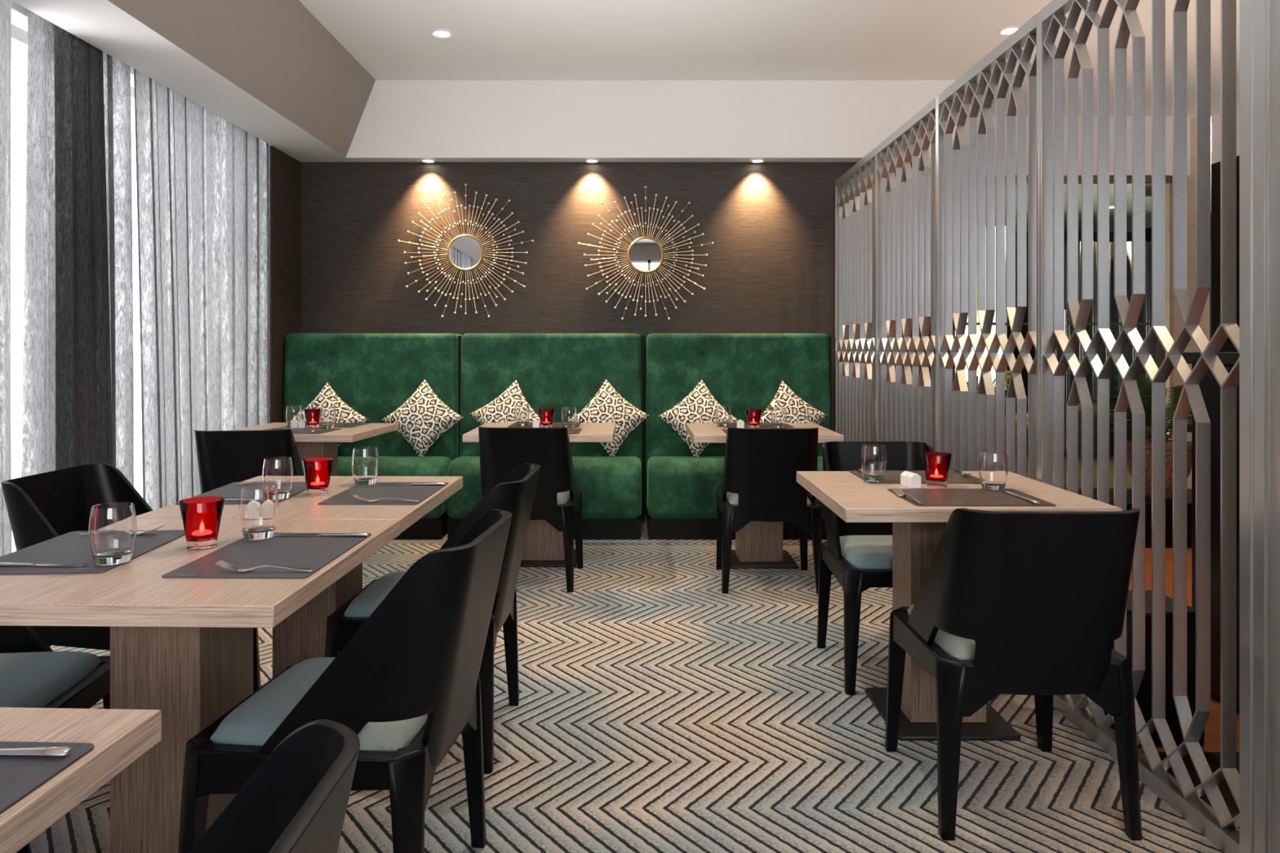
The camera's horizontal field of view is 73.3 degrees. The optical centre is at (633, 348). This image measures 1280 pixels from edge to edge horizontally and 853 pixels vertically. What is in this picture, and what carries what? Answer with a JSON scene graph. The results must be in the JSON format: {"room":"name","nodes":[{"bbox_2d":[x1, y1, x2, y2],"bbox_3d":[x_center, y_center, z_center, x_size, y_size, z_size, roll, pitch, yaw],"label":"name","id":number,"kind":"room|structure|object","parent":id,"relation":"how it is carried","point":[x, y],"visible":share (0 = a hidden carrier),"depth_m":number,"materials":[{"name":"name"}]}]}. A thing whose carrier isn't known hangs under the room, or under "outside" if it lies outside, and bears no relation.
{"room":"restaurant","nodes":[
{"label":"restaurant","id":0,"kind":"room"},
{"bbox_2d":[11,0,133,86],"bbox_3d":[-2.700,-1.666,1.245,0.120,0.448,8.890,0,0,0],"label":"trim","id":1,"kind":"structure","parent":0,"point":[19,13],"depth_m":3.75,"materials":[{"name":"white paint"}]},
{"bbox_2d":[269,146,301,422],"bbox_3d":[-2.408,-0.066,5.949,0.015,2.552,0.499,0,0,0],"label":"wall","id":2,"kind":"structure","parent":0,"point":[285,171],"depth_m":5.88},
{"bbox_2d":[0,0,12,556],"bbox_3d":[-2.475,-0.170,0.222,0.126,2.721,6.454,0,0,0],"label":"curtain","id":3,"kind":"object","parent":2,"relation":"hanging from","point":[6,547],"visible":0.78,"depth_m":3.36,"materials":[{"name":"grey fabric"}]},
{"bbox_2d":[53,23,112,470],"bbox_3d":[-2.441,-0.170,3.843,0.054,2.720,0.418,0,0,1],"label":"curtain","id":4,"kind":"object","parent":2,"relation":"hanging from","point":[83,406],"visible":0.71,"depth_m":3.80,"materials":[{"name":"fabric"}]},
{"bbox_2d":[12,0,375,157],"bbox_3d":[-2.110,-1.615,1.433,0.580,0.547,9.246,0,0,0],"label":"ceiling soffit","id":5,"kind":"structure","parent":2,"relation":"attached to","point":[270,69],"depth_m":4.48,"materials":[{"name":"white paint"}]},
{"bbox_2d":[21,9,133,486],"bbox_3d":[-2.532,-0.170,3.950,0.105,2.720,0.718,0,0,0],"label":"curtain","id":6,"kind":"object","parent":5,"relation":"hanging from","point":[38,400],"visible":0.27,"depth_m":3.76,"materials":[{"name":"grey fabric"}]},
{"bbox_2d":[133,68,271,510],"bbox_3d":[-2.463,-0.170,5.059,0.093,2.720,1.612,0,0,0],"label":"curtain","id":7,"kind":"object","parent":5,"relation":"hanging from","point":[202,180],"visible":0.7,"depth_m":4.83,"materials":[{"name":"grey fabric"}]},
{"bbox_2d":[301,161,950,515],"bbox_3d":[-0.160,-0.340,6.260,4.880,3.100,0.120,0,0,0],"label":"wall","id":8,"kind":"structure","parent":0,"point":[770,261],"depth_m":6.20,"materials":[{"name":"wood"}]},
{"bbox_2d":[397,183,533,317],"bbox_3d":[-1.203,-0.698,6.146,0.971,0.957,0.038,0,0,0],"label":"sunburst mirror","id":9,"kind":"object","parent":8,"relation":"attached to","point":[465,252],"visible":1,"depth_m":6.14,"materials":[{"name":"gold metal"}]},
{"bbox_2d":[449,236,481,268],"bbox_3d":[-1.203,-0.683,6.140,0.236,0.236,0.010,0,0,0],"label":"mirror glass","id":10,"kind":"object","parent":9,"relation":"attached to","point":[465,252],"depth_m":6.13,"materials":[{"name":"silver metal"}]},
{"bbox_2d":[293,80,955,161],"bbox_3d":[-0.215,-1.615,6.128,4.970,0.547,0.140,0,0,0],"label":"ceiling soffit","id":11,"kind":"structure","parent":8,"relation":"attached to","point":[401,120],"depth_m":6.06,"materials":[{"name":"white paint"}]},
{"bbox_2d":[577,186,713,319],"bbox_3d":[0.083,-0.681,6.146,0.971,0.957,0.038,0,0,0],"label":"sunburst mirror","id":12,"kind":"object","parent":8,"relation":"attached to","point":[645,255],"visible":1,"depth_m":6.14,"materials":[{"name":"gold metal"}]},
{"bbox_2d":[629,239,661,271],"bbox_3d":[0.083,-0.666,6.140,0.236,0.236,0.010,0,0,0],"label":"mirror glass","id":13,"kind":"object","parent":12,"relation":"attached to","point":[645,255],"depth_m":6.13,"materials":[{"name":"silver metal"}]},
{"bbox_2d":[28,515,1239,852],"bbox_3d":[1.000,1.260,1.900,8.800,0.100,10.200,0,0,0],"label":"floor","id":14,"kind":"structure","parent":0,"point":[660,709],"depth_m":2.60,"materials":[{"name":"carpet"}]},
{"bbox_2d":[0,626,110,852],"bbox_3d":[-1.539,0.798,1.921,0.582,0.823,0.496,0,0,-6],"label":"dining chair","id":15,"kind":"object","parent":14,"relation":"on","point":[33,675],"visible":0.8,"depth_m":2.00,"materials":[{"name":"black paint"}]},
{"bbox_2d":[0,651,102,707],"bbox_3d":[-1.496,0.761,1.925,0.414,0.047,0.414,0,0,-6],"label":"seat cushion","id":16,"kind":"object","parent":15,"relation":"on","point":[28,679],"depth_m":1.97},
{"bbox_2d":[0,707,161,852],"bbox_3d":[-0.988,0.835,0.722,0.745,0.750,0.775,0,0,2],"label":"dining table","id":17,"kind":"object","parent":14,"relation":"on","point":[119,737],"visible":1,"depth_m":1.01,"materials":[{"name":"brown wood"}]},
{"bbox_2d":[0,741,93,814],"bbox_3d":[-0.774,0.458,0.795,0.295,0.003,0.410,0,0,2],"label":"placemat","id":18,"kind":"object","parent":17,"relation":"on","point":[20,776],"visible":0.94,"depth_m":0.93,"materials":[{"name":"fabric"}]},
{"bbox_2d":[0,746,72,757],"bbox_3d":[-0.745,0.452,0.965,0.226,0.008,0.018,0,0,1],"label":"table knife","id":19,"kind":"object","parent":18,"relation":"on","point":[49,752],"visible":1,"depth_m":0.96,"materials":[{"name":"silver"}]},
{"bbox_2d":[0,463,261,692],"bbox_3d":[-1.553,0.798,2.670,0.582,0.823,0.496,0,0,2],"label":"dining chair","id":20,"kind":"object","parent":14,"relation":"on","point":[42,507],"visible":0.39,"depth_m":2.68,"materials":[{"name":"black paint"}]},
{"bbox_2d":[0,518,399,852],"bbox_3d":[-1.005,0.835,1.929,0.740,0.750,0.772,0,0,1],"label":"dining table","id":21,"kind":"object","parent":14,"relation":"on","point":[181,648],"visible":0.54,"depth_m":1.81,"materials":[{"name":"brown wood"}]},
{"bbox_2d":[0,529,185,574],"bbox_3d":[-1.243,0.458,1.950,0.295,0.003,0.410,0,0,-3],"label":"placemat","id":22,"kind":"object","parent":21,"relation":"on","point":[73,547],"visible":0.69,"depth_m":1.92,"materials":[{"name":"grey plastic"}]},
{"bbox_2d":[0,562,88,566],"bbox_3d":[-1.259,0.452,1.800,0.226,0.008,0.018,0,0,0],"label":"table knife","id":23,"kind":"object","parent":22,"relation":"on","point":[2,564],"visible":1,"depth_m":1.79,"materials":[{"name":"silver"}]},
{"bbox_2d":[88,502,137,565],"bbox_3d":[-1.112,0.396,1.835,0.088,0.121,0.088,0,0,0],"label":"water glass","id":24,"kind":"object","parent":22,"relation":"on","point":[112,531],"visible":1,"depth_m":1.80,"materials":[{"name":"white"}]},
{"bbox_2d":[178,496,224,550],"bbox_3d":[-0.997,0.405,1.985,0.095,0.110,0.095,0,0,0],"label":"candle holder","id":25,"kind":"object","parent":21,"relation":"on","point":[201,516],"visible":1,"depth_m":1.96,"materials":[{"name":"red glass"}]},
{"bbox_2d":[161,533,371,578],"bbox_3d":[-0.797,0.458,1.921,0.295,0.003,0.410,0,0,1],"label":"placemat","id":26,"kind":"object","parent":21,"relation":"on","point":[315,553],"visible":0.97,"depth_m":1.89,"materials":[{"name":"fabric"}]},
{"bbox_2d":[239,484,278,540],"bbox_3d":[-0.905,0.396,2.075,0.088,0.121,0.088,0,0,0],"label":"water glass","id":27,"kind":"object","parent":26,"relation":"on","point":[258,504],"visible":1,"depth_m":2.04,"materials":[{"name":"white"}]},
{"bbox_2d":[215,560,313,571],"bbox_3d":[-0.753,0.445,1.756,0.196,0.017,0.026,0,0,2],"label":"fork","id":28,"kind":"object","parent":26,"relation":"on","point":[223,564],"visible":1,"depth_m":1.75,"materials":[{"name":"silver"}]},
{"bbox_2d":[274,533,368,536],"bbox_3d":[-0.758,0.452,2.086,0.226,0.008,0.018,0,0,1],"label":"table knife","id":29,"kind":"object","parent":26,"relation":"on","point":[340,534],"visible":1,"depth_m":2.08,"materials":[{"name":"silver"}]},
{"bbox_2d":[193,429,304,494],"bbox_3d":[-1.894,0.798,4.317,0.496,0.823,0.582,0,0,-7],"label":"dining chair","id":30,"kind":"object","parent":14,"relation":"on","point":[225,457],"visible":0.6,"depth_m":4.06,"materials":[{"name":"leather"}]},
{"bbox_2d":[188,719,359,852],"bbox_3d":[-0.557,0.798,0.683,0.582,0.823,0.496,0,0,0],"label":"dining chair","id":31,"kind":"object","parent":14,"relation":"on","point":[296,801],"visible":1,"depth_m":0.89,"materials":[{"name":"black paint"}]},
{"bbox_2d":[136,475,462,678],"bbox_3d":[-0.990,0.835,2.706,0.738,0.750,0.774,0,0,1],"label":"dining table","id":32,"kind":"object","parent":14,"relation":"on","point":[300,637],"visible":0.21,"depth_m":2.58,"materials":[{"name":"brown wood"}]},
{"bbox_2d":[175,481,306,504],"bbox_3d":[-1.209,0.458,2.732,0.295,0.003,0.410,0,0,-1],"label":"placemat","id":33,"kind":"object","parent":32,"relation":"on","point":[232,491],"visible":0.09,"depth_m":2.75,"materials":[{"name":"grey plastic"}]},
{"bbox_2d":[262,456,293,499],"bbox_3d":[-1.085,0.396,2.620,0.088,0.121,0.088,0,0,0],"label":"water glass","id":34,"kind":"object","parent":33,"relation":"on","point":[277,471],"visible":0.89,"depth_m":2.59,"materials":[{"name":"clear"}]},
{"bbox_2d":[302,457,333,495],"bbox_3d":[-0.996,0.405,2.708,0.095,0.110,0.095,0,0,0],"label":"candle holder","id":35,"kind":"object","parent":32,"relation":"on","point":[317,471],"visible":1,"depth_m":2.68,"materials":[{"name":"red"}]},
{"bbox_2d":[317,482,448,505],"bbox_3d":[-0.780,0.458,2.725,0.295,0.003,0.410,0,0,1],"label":"placemat","id":36,"kind":"object","parent":32,"relation":"on","point":[374,491],"visible":0.98,"depth_m":2.69,"materials":[{"name":"fabric"}]},
{"bbox_2d":[351,446,378,484],"bbox_3d":[-0.905,0.396,2.895,0.088,0.121,0.088,0,0,0],"label":"water glass","id":37,"kind":"object","parent":36,"relation":"on","point":[365,460],"visible":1,"depth_m":2.86,"materials":[{"name":"clear"}]},
{"bbox_2d":[231,422,398,475],"bbox_3d":[-1.862,0.835,4.945,0.790,0.750,0.700,0,0,5],"label":"dining table","id":38,"kind":"object","parent":14,"relation":"on","point":[326,444],"visible":0.18,"depth_m":4.85,"materials":[{"name":"brown wood"}]},
{"bbox_2d":[262,427,342,434],"bbox_3d":[-1.875,0.458,4.765,0.410,0.003,0.295,0,0,4],"label":"placemat","id":39,"kind":"object","parent":38,"relation":"on","point":[295,430],"visible":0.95,"depth_m":4.76,"materials":[{"name":"fabric"}]},
{"bbox_2d":[319,406,335,428],"bbox_3d":[-1.742,0.396,4.890,0.088,0.121,0.088,0,0,0],"label":"water glass","id":40,"kind":"object","parent":39,"relation":"on","point":[327,414],"visible":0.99,"depth_m":4.86,"materials":[{"name":"clear"}]},
{"bbox_2d":[304,408,319,428],"bbox_3d":[-1.845,0.405,4.940,0.095,0.110,0.095,0,0,0],"label":"candle holder","id":41,"kind":"object","parent":38,"relation":"on","point":[312,415],"visible":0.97,"depth_m":4.91,"materials":[{"name":"red"}]},
{"bbox_2d":[284,422,369,427],"bbox_3d":[-1.825,0.458,5.125,0.410,0.003,0.295,0,0,4],"label":"placemat","id":42,"kind":"object","parent":38,"relation":"on","point":[348,425],"visible":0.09,"depth_m":5.07,"materials":[{"name":"fabric"}]},
{"bbox_2d":[285,404,302,426],"bbox_3d":[-1.985,0.396,5.020,0.088,0.121,0.088,0,0,0],"label":"water glass","id":43,"kind":"object","parent":42,"relation":"on","point":[293,412],"visible":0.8,"depth_m":4.99,"materials":[{"name":"clear"}]},
{"bbox_2d":[177,509,512,852],"bbox_3d":[-0.587,0.798,1.881,0.582,0.823,0.496,0,0,5],"label":"dining chair","id":44,"kind":"object","parent":14,"relation":"on","point":[410,673],"visible":0.97,"depth_m":1.66,"materials":[{"name":"black paint"}]},
{"bbox_2d":[210,657,427,751],"bbox_3d":[-0.630,0.761,1.885,0.414,0.047,0.414,0,0,5],"label":"seat cushion","id":45,"kind":"object","parent":44,"relation":"on","point":[251,723],"depth_m":1.73,"materials":[{"name":"fabric"}]},
{"bbox_2d":[284,333,462,539],"bbox_3d":[-1.790,0.554,5.790,1.203,1.312,0.790,0,0,0],"label":"banquette","id":46,"kind":"object","parent":14,"relation":"on","point":[374,374],"visible":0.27,"depth_m":5.85,"materials":[{"name":"green fabric"}]},
{"bbox_2d":[302,382,368,446],"bbox_3d":[-2.030,0.487,5.680,0.543,0.521,0.199,0,0,-10],"label":"throw pillow","id":47,"kind":"object","parent":46,"relation":"on","point":[326,397],"visible":0.33,"depth_m":5.66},
{"bbox_2d":[382,378,463,457],"bbox_3d":[-1.400,0.467,5.700,0.532,0.522,0.204,0,0,-12],"label":"throw pillow","id":48,"kind":"object","parent":46,"relation":"on","point":[423,418],"visible":0.99,"depth_m":5.64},
{"bbox_2d":[324,462,540,773],"bbox_3d":[-0.602,0.798,2.694,0.582,0.823,0.496,0,0,2],"label":"dining chair","id":49,"kind":"object","parent":14,"relation":"on","point":[515,495],"visible":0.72,"depth_m":2.52,"materials":[{"name":"leather"}]},
{"bbox_2d":[344,571,406,617],"bbox_3d":[-0.645,0.761,2.695,0.414,0.047,0.414,0,0,2],"label":"seat cushion","id":50,"kind":"object","parent":49,"relation":"on","point":[366,602],"depth_m":2.57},
{"bbox_2d":[478,426,582,592],"bbox_3d":[-0.540,0.798,4.469,0.496,0.823,0.582,0,0,2],"label":"dining chair","id":51,"kind":"object","parent":14,"relation":"on","point":[557,501],"visible":0.77,"depth_m":4.23,"materials":[{"name":"leather"}]},
{"bbox_2d":[556,490,570,504],"bbox_3d":[-0.538,0.761,4.512,0.414,0.047,0.414,0,0,2],"label":"seat cushion","id":52,"kind":"object","parent":51,"relation":"on","point":[562,498],"depth_m":4.36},
{"bbox_2d":[462,422,615,567],"bbox_3d":[-0.512,0.835,4.938,0.800,0.750,0.735,0,0,0],"label":"dining table","id":53,"kind":"object","parent":14,"relation":"on","point":[544,547],"visible":0.38,"depth_m":4.84,"materials":[{"name":"brown wood"}]},
{"bbox_2d":[507,422,581,427],"bbox_3d":[-0.530,0.458,5.135,0.410,0.003,0.295,0,0,0],"label":"placemat","id":54,"kind":"object","parent":53,"relation":"on","point":[530,424],"visible":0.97,"depth_m":5.07,"materials":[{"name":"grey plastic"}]},
{"bbox_2d":[514,404,529,426],"bbox_3d":[-0.660,0.396,5.060,0.088,0.121,0.088,0,0,0],"label":"water glass","id":55,"kind":"object","parent":54,"relation":"on","point":[522,413],"visible":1,"depth_m":5.03,"materials":[{"name":"clear"}]},
{"bbox_2d":[537,408,554,427],"bbox_3d":[-0.503,0.405,4.936,0.095,0.110,0.095,0,0,0],"label":"candle holder","id":56,"kind":"object","parent":53,"relation":"on","point":[546,415],"visible":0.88,"depth_m":4.90,"materials":[{"name":"red"}]},
{"bbox_2d":[561,406,576,428],"bbox_3d":[-0.375,0.399,4.965,0.088,0.121,0.088,0,0,0],"label":"water glass","id":57,"kind":"object","parent":53,"relation":"on","point":[568,413],"visible":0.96,"depth_m":4.93,"materials":[{"name":"clear"}]},
{"bbox_2d":[447,333,644,539],"bbox_3d":[-0.558,0.554,5.790,1.261,1.312,0.790,0,0,0],"label":"banquette","id":58,"kind":"object","parent":14,"relation":"on","point":[551,371],"visible":0.69,"depth_m":5.84,"materials":[{"name":"green fabric"}]},
{"bbox_2d":[469,379,540,425],"bbox_3d":[-0.835,0.467,5.690,0.520,0.515,0.216,0,0,28],"label":"throw pillow","id":59,"kind":"object","parent":58,"relation":"on","point":[501,409],"visible":0.53,"depth_m":5.65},
{"bbox_2d":[576,378,648,457],"bbox_3d":[-0.165,0.464,5.700,0.526,0.518,0.207,0,0,8],"label":"throw pillow","id":60,"kind":"object","parent":58,"relation":"on","point":[607,406],"visible":0.82,"depth_m":5.64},
{"bbox_2d":[645,333,831,539],"bbox_3d":[0.721,0.554,5.790,1.280,1.312,0.790,0,0,0],"label":"banquette","id":61,"kind":"object","parent":14,"relation":"on","point":[741,371],"visible":0.54,"depth_m":5.84,"materials":[{"name":"green fabric"}]},
{"bbox_2d":[657,379,737,457],"bbox_3d":[0.430,0.467,5.700,0.520,0.518,0.211,0,0,-9],"label":"throw pillow","id":62,"kind":"object","parent":61,"relation":"on","point":[700,406],"visible":0.75,"depth_m":5.65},
{"bbox_2d":[760,380,827,424],"bbox_3d":[1.035,0.474,5.700,0.540,0.519,0.198,0,0,-8],"label":"throw pillow","id":63,"kind":"object","parent":61,"relation":"on","point":[797,411],"visible":0.5,"depth_m":5.66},
{"bbox_2d":[685,422,844,568],"bbox_3d":[0.712,0.835,4.905,0.790,0.750,0.740,0,0,0],"label":"dining table","id":64,"kind":"object","parent":14,"relation":"on","point":[758,544],"visible":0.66,"depth_m":4.81,"materials":[{"name":"brown wood"}]},
{"bbox_2d":[745,408,761,428],"bbox_3d":[0.683,0.405,4.912,0.095,0.110,0.095,0,0,0],"label":"candle holder","id":65,"kind":"object","parent":64,"relation":"on","point":[753,415],"visible":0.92,"depth_m":4.88,"materials":[{"name":"red"}]},
{"bbox_2d":[722,422,794,427],"bbox_3d":[0.720,0.458,5.110,0.410,0.003,0.295,0,0,0],"label":"placemat","id":66,"kind":"object","parent":64,"relation":"on","point":[731,424],"visible":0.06,"depth_m":5.07,"materials":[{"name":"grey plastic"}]},
{"bbox_2d":[715,404,730,426],"bbox_3d":[0.522,0.396,5.030,0.088,0.121,0.088,0,0,0],"label":"water glass","id":67,"kind":"object","parent":66,"relation":"on","point":[722,411],"visible":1,"depth_m":5.00,"materials":[{"name":"clear"}]},
{"bbox_2d":[770,406,786,428],"bbox_3d":[0.828,0.399,4.925,0.088,0.121,0.088,0,0,0],"label":"water glass","id":68,"kind":"object","parent":64,"relation":"on","point":[778,414],"visible":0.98,"depth_m":4.89,"materials":[{"name":"clear"}]},
{"bbox_2d":[715,427,822,595],"bbox_3d":[0.689,0.798,4.429,0.496,0.823,0.582,0,0,2],"label":"dining chair","id":69,"kind":"object","parent":14,"relation":"on","point":[759,483],"visible":0.94,"depth_m":4.21,"materials":[{"name":"black paint"}]},
{"bbox_2d":[726,491,810,505],"bbox_3d":[0.690,0.761,4.472,0.414,0.047,0.414,0,0,2],"label":"seat cushion","id":70,"kind":"object","parent":69,"relation":"on","point":[732,499],"depth_m":4.33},
{"bbox_2d":[835,148,875,441],"bbox_3d":[1.436,0.018,5.541,0.046,2.385,1.015,0,0,0],"label":"divider panel","id":71,"kind":"object","parent":14,"relation":"on","point":[855,190],"visible":0.71,"depth_m":5.53,"materials":[{"name":"grey metal"}]},
{"bbox_2d":[816,441,933,694],"bbox_3d":[0.988,0.798,3.288,0.496,0.823,0.582,0,0,0],"label":"dining chair","id":72,"kind":"object","parent":14,"relation":"on","point":[859,555],"visible":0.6,"depth_m":3.31,"materials":[{"name":"black paint"}]},
{"bbox_2d":[839,535,892,568],"bbox_3d":[0.988,0.761,3.245,0.414,0.047,0.414,0,0,0],"label":"seat cushion","id":73,"kind":"object","parent":72,"relation":"on","point":[856,552],"depth_m":3.16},
{"bbox_2d":[875,97,936,451],"bbox_3d":[1.436,0.018,4.525,0.046,2.385,1.015,0,0,0],"label":"divider panel","id":74,"kind":"object","parent":14,"relation":"on","point":[905,203],"visible":0.65,"depth_m":4.51,"materials":[{"name":"grey metal"}]},
{"bbox_2d":[796,471,1122,740],"bbox_3d":[1.004,0.835,2.840,0.794,0.750,0.752,0,0,0],"label":"dining table","id":75,"kind":"object","parent":14,"relation":"on","point":[917,531],"visible":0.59,"depth_m":2.74,"materials":[{"name":"brown wood"}]},
{"bbox_2d":[906,472,920,488],"bbox_3d":[0.922,0.436,2.835,0.038,0.048,0.031,0,0,-12],"label":"salt shaker","id":76,"kind":"object","parent":75,"relation":"on","point":[913,480],"visible":1,"depth_m":2.82,"materials":[{"name":"white ceramic"}]},
{"bbox_2d":[848,470,981,484],"bbox_3d":[1.005,0.458,3.062,0.410,0.003,0.295,0,0,0],"label":"placemat","id":77,"kind":"object","parent":75,"relation":"on","point":[891,477],"visible":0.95,"depth_m":3.03,"materials":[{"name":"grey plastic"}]},
{"bbox_2d":[860,444,886,481],"bbox_3d":[0.827,0.396,2.968,0.088,0.121,0.088,0,0,0],"label":"water glass","id":78,"kind":"object","parent":77,"relation":"on","point":[873,456],"visible":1,"depth_m":2.93,"materials":[{"name":"clear"}]},
{"bbox_2d":[921,451,951,487],"bbox_3d":[1.007,0.405,2.862,0.095,0.110,0.095,0,0,0],"label":"candle holder","id":79,"kind":"object","parent":75,"relation":"on","point":[936,464],"visible":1,"depth_m":2.83,"materials":[{"name":"red"}]},
{"bbox_2d":[887,488,1055,506],"bbox_3d":[1.026,0.458,2.648,0.410,0.003,0.295,0,0,0],"label":"placemat","id":80,"kind":"object","parent":75,"relation":"on","point":[928,497],"visible":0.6,"depth_m":2.63,"materials":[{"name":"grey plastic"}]},
{"bbox_2d":[978,450,1008,489],"bbox_3d":[1.170,0.399,2.800,0.088,0.121,0.088,0,0,0],"label":"water glass","id":81,"kind":"object","parent":75,"relation":"on","point":[993,464],"visible":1,"depth_m":2.77,"materials":[{"name":"clear"}]},
{"bbox_2d":[936,12,1039,481],"bbox_3d":[1.436,0.018,3.509,0.046,2.385,1.015,0,0,0],"label":"divider panel","id":82,"kind":"object","parent":14,"relation":"on","point":[966,170],"visible":0.66,"depth_m":3.48,"materials":[{"name":"grey metal"}]},
{"bbox_2d":[952,369,1027,466],"bbox_3d":[2.102,0.673,5.514,1.146,1.075,1.118,0,0,0],"label":"plant","id":83,"kind":"object","parent":14,"relation":"on","point":[1006,376],"visible":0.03,"depth_m":5.35,"materials":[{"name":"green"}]},
{"bbox_2d":[884,507,1142,840],"bbox_3d":[1.005,0.798,2.315,0.496,0.823,0.582,0,0,0],"label":"dining chair","id":84,"kind":"object","parent":14,"relation":"on","point":[1020,602],"visible":1,"depth_m":2.10,"materials":[{"name":"black paint"}]},
{"bbox_2d":[906,604,975,660],"bbox_3d":[1.005,0.761,2.358,0.414,0.047,0.414,0,0,0],"label":"seat cushion","id":85,"kind":"object","parent":84,"relation":"on","point":[948,645],"depth_m":2.20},
{"bbox_2d":[1063,488,1191,547],"bbox_3d":[3.400,1.075,5.475,1.100,0.270,0.550,0,0,0],"label":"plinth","id":86,"kind":"object","parent":14,"relation":"on","point":[1169,502],"visible":0.02,"depth_m":5.20,"materials":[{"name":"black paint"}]},
{"bbox_2d":[1078,369,1191,498],"bbox_3d":[3.298,0.536,5.446,0.918,0.806,0.861,0,0,0],"label":"plant","id":87,"kind":"object","parent":14,"relation":"on","point":[1147,404],"visible":0.34,"depth_m":5.34,"materials":[{"name":"green plant"}]},
{"bbox_2d":[1039,0,1239,852],"bbox_3d":[1.436,0.018,2.493,0.046,2.385,1.015,0,0,0],"label":"divider panel","id":88,"kind":"object","parent":14,"relation":"on","point":[1215,823],"visible":0.78,"depth_m":2.35,"materials":[{"name":"grey metal"}]},
{"bbox_2d":[1090,590,1204,746],"bbox_3d":[1.620,1.005,2.725,0.220,0.410,0.250,0,0,0],"label":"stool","id":89,"kind":"object","parent":14,"relation":"on","point":[1144,698],"visible":0.16,"depth_m":2.60,"materials":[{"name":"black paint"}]},
{"bbox_2d":[1142,751,1239,829],"bbox_3d":[1.720,1.206,2.080,0.490,0.008,0.960,0,0,0],"label":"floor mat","id":90,"kind":"object","parent":14,"relation":"on","point":[1213,758],"visible":0.2,"depth_m":2.44,"materials":[{"name":"black"}]},
{"bbox_2d":[1182,351,1239,714],"bbox_3d":[2.320,0.612,2.570,0.790,1.196,1.030,0,0,0],"label":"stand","id":91,"kind":"object","parent":14,"relation":"on","point":[1210,388],"visible":0.24,"depth_m":2.92,"materials":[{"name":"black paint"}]},
{"bbox_3d":[-2.710,1.171,1.245,0.100,0.079,8.890,0,0,0],"label":"trim","id":92,"kind":"structure","parent":14,"relation":"on","visible":0},
{"bbox_2d":[10,22,27,552],"bbox_3d":[-2.730,-0.140,3.020,0.060,2.540,1.720,0,0,0],"label":"window","id":93,"kind":"structure","parent":92,"relation":"on","point":[19,35],"depth_m":3.81,"materials":[{"name":"white paint"}]},
{"bbox_2d":[130,85,142,497],"bbox_3d":[-2.730,-0.140,4.790,0.060,2.540,1.740,0,0,0],"label":"window","id":94,"kind":"structure","parent":92,"relation":"on","point":[138,470],"depth_m":4.72,"materials":[{"name":"white paint"}]},
{"bbox_2d":[298,0,1239,122],"bbox_3d":[1.100,-1.940,2.000,9.000,0.100,10.400,0,0,0],"label":"ceiling","id":95,"kind":"structure","parent":0,"point":[390,39],"depth_m":5.22,"materials":[{"name":"white paint"}]},
{"bbox_2d":[995,231,1131,438],"bbox_3d":[5.000,-0.165,11.450,6.000,2.750,0.100,0,0,0],"label":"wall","id":96,"kind":"structure","parent":0,"point":[1024,327],"depth_m":11.40,"materials":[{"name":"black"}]},
{"bbox_2d":[995,439,1132,488],"bbox_3d":[5.000,1.260,10.085,6.000,0.100,5.830,0,0,0],"label":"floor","id":97,"kind":"structure","parent":0,"point":[1129,480],"depth_m":8.33,"materials":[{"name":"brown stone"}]},
{"bbox_2d":[995,151,1211,231],"bbox_3d":[5.000,-1.590,10.085,6.000,0.100,5.830,0,0,0],"label":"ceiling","id":98,"kind":"structure","parent":0,"point":[1129,186],"depth_m":9.43,"materials":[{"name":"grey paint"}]},
{"bbox_2d":[1126,438,1191,498],"bbox_3d":[3.330,0.766,5.460,0.410,0.345,0.410,0,0,0],"label":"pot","id":99,"kind":"object","parent":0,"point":[1169,444],"depth_m":5.34,"materials":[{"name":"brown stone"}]},
{"bbox_2d":[1165,116,1209,488],"bbox_3d":[4.555,-0.340,7.090,0.290,3.099,0.140,0,0,0],"label":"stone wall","id":100,"kind":"structure","parent":0,"point":[1174,322],"depth_m":7.02,"materials":[{"name":"stone"}]},
{"bbox_2d":[966,176,1172,454],"bbox_3d":[3.385,-0.099,7.017,2.030,2.618,0.125,0,0,0],"label":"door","id":101,"kind":"structure","parent":100,"relation":"in","point":[1160,352],"depth_m":7.03,"materials":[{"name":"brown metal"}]},
{"bbox_2d":[964,115,1190,176],"bbox_3d":[3.446,-1.649,7.070,2.169,0.480,0.140,0,0,0],"label":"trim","id":102,"kind":"structure","parent":100,"relation":"attached to","point":[1169,119],"depth_m":7.00,"materials":[{"name":"white paint"}]},
{"bbox_2d":[1211,105,1239,351],"bbox_3d":[4.760,-0.340,1.900,0.120,3.100,10.200,0,0,0],"label":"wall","id":103,"kind":"structure","parent":0,"point":[1228,346],"depth_m":6.92,"materials":[{"name":"black"}]},
{"bbox_2d":[1239,0,1279,852],"bbox_3d":[1.455,-0.340,1.766,0.210,3.099,0.433,0,0,0],"label":"wall","id":104,"kind":"structure","parent":0,"point":[1259,20],"depth_m":1.92,"materials":[{"name":"grey"}]},
{"label":"outside","id":105,"kind":"structure","parent":0,"visible":0},
{"bbox_2d":[955,226,1007,390],"bbox_3d":[3.940,-0.465,10.005,0.780,1.910,0.050,0,0,0],"label":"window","id":106,"kind":"structure","parent":105,"point":[993,332],"depth_m":10.00,"materials":[{"name":"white glass"}]},
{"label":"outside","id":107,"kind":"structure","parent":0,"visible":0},
{"bbox_2d":[1054,240,1211,457],"bbox_3d":[5.350,0.010,9.200,1.703,2.300,0.084,0,0,0],"label":"window","id":108,"kind":"structure","parent":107,"point":[1129,353],"depth_m":9.19,"materials":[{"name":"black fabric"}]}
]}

